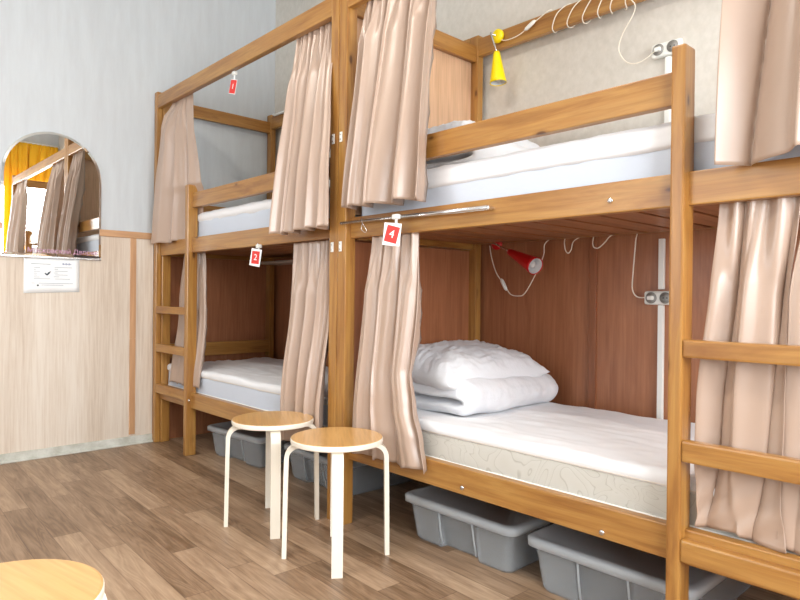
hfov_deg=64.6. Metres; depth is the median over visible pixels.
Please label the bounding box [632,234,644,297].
cable
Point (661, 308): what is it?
duct
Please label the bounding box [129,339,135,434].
trim
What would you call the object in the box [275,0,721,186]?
wall
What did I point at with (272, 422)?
stool
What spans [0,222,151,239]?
trim
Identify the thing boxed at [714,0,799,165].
curtain
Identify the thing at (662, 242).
duct
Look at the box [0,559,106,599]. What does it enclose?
stool
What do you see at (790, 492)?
curtain
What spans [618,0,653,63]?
cable
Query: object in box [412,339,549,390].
pillow
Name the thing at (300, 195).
curtain
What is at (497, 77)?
lamp
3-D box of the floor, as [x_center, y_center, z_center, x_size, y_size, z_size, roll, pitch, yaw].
[-0.675,1.031,1.183,4.830,0.100,6.132,0,0,-43]
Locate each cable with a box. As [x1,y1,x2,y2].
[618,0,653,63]
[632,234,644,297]
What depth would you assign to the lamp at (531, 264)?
2.98 m
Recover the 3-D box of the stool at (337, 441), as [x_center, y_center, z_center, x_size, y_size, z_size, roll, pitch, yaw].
[-0.244,0.751,2.432,0.353,0.457,0.353,1,0,37]
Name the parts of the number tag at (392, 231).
red panel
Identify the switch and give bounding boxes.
[500,278,506,290]
[524,20,534,30]
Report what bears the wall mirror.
attached to the wall at (88, 72)
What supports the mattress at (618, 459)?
on the bunk bed at (685, 200)
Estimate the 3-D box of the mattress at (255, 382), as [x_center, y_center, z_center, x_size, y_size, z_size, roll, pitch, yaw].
[-0.633,0.531,3.844,0.791,0.192,1.956,0,0,-43]
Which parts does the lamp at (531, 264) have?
arm, lamp shade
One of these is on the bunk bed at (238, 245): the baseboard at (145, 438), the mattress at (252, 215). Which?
the mattress at (252, 215)
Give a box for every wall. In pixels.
[0,0,275,372]
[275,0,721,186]
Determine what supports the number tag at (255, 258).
hanging from the bunk bed at (238, 245)
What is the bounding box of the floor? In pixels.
[0,429,797,599]
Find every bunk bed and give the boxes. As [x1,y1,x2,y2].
[152,0,469,519]
[336,0,799,599]
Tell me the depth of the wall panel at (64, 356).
3.97 m
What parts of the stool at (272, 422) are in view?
leg, leg, seat, leg, leg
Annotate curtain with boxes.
[151,94,203,244]
[169,252,207,387]
[269,21,331,234]
[280,240,329,440]
[341,0,436,209]
[352,233,426,473]
[694,196,799,553]
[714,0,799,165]
[777,241,799,554]
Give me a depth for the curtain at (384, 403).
2.55 m
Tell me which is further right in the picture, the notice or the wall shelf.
the wall shelf
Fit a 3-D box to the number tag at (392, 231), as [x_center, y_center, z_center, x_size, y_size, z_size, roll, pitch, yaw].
[-0.026,-0.273,2.482,0.081,0.128,0.034,1,0,21]
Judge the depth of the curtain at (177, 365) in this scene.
3.98 m
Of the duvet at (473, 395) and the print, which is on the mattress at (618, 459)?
the duvet at (473, 395)
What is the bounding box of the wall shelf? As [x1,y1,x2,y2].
[260,260,292,264]
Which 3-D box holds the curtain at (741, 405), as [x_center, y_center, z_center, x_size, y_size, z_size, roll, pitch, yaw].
[0.890,0.174,1.626,0.063,0.883,0.239,0,0,-43]
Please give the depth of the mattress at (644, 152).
2.02 m
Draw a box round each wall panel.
[0,236,152,453]
[169,257,265,438]
[274,223,799,422]
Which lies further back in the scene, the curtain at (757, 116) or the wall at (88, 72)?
the wall at (88, 72)
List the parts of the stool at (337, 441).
leg, leg, seat, leg, leg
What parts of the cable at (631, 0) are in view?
cord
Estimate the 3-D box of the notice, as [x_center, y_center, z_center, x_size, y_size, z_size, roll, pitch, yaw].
[-2.121,-0.149,3.860,0.307,0.218,0.006,0,0,-43]
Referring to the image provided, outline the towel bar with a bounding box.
[340,205,493,232]
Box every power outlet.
[644,291,668,304]
[651,38,682,59]
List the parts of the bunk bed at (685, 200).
post, rail, panel, panel, rail, rail, post, guard rail, rail, bed rail, bed rail, rail, ladder post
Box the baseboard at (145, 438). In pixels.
[0,433,152,464]
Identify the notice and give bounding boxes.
[23,258,78,292]
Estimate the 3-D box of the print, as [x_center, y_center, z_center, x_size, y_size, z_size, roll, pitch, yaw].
[-2.118,-0.154,3.858,0.232,0.130,0.001,0,0,-43]
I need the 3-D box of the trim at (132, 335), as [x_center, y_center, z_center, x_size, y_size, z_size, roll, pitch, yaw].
[-1.768,-0.076,4.190,0.038,0.665,0.009,0,0,-43]
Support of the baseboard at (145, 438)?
attached to the wall at (88, 72)
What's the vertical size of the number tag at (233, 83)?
0.131 m
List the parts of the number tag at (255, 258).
red panel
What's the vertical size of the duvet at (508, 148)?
0.144 m
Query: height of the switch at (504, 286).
0.064 m
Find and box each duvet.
[413,374,557,415]
[426,143,527,168]
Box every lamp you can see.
[489,240,548,296]
[490,9,552,85]
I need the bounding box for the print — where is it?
[31,263,69,285]
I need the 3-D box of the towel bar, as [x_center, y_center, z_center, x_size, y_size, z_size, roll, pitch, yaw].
[0.025,-0.308,2.458,0.816,0.064,0.032,1,0,45]
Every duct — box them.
[656,305,664,418]
[658,238,665,288]
[664,56,671,122]
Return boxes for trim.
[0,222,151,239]
[129,238,135,338]
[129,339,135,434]
[588,237,597,408]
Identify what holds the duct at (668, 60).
attached to the wall at (581, 59)
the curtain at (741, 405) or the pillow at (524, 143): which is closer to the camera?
the curtain at (741, 405)
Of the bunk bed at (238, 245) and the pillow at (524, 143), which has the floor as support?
the bunk bed at (238, 245)
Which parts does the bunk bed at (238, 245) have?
post, post, ladder post, rail, rail, rail, rail, bed rail, rail, bed rail, guard rail, post, rail, post, rail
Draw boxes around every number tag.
[229,71,236,93]
[249,244,261,266]
[382,214,401,245]
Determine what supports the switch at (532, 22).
attached to the lamp at (497, 77)
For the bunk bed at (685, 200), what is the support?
on the floor
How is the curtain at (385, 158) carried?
hanging from the bunk bed at (685, 200)
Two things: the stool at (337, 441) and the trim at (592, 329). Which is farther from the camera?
the trim at (592, 329)
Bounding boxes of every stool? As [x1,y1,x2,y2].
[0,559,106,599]
[224,411,318,538]
[282,427,388,578]
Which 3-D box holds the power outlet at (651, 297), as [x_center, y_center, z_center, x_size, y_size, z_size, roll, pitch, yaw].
[1.085,-0.009,2.650,0.051,0.058,0.128,0,0,-43]
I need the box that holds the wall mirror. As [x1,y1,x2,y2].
[0,132,100,260]
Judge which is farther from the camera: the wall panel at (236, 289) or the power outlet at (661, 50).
the wall panel at (236, 289)
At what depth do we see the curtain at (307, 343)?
2.96 m
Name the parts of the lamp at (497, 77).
arm, lamp shade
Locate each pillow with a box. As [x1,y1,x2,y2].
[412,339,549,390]
[427,120,538,148]
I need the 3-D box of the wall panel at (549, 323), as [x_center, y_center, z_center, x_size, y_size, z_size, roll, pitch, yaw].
[1.031,0.301,2.747,0.006,1.380,5.915,0,0,-43]
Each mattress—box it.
[167,357,327,426]
[198,187,359,236]
[362,113,799,215]
[417,402,799,555]
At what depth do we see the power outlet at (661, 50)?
2.64 m
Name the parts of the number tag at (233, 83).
red panel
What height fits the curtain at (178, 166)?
0.939 m

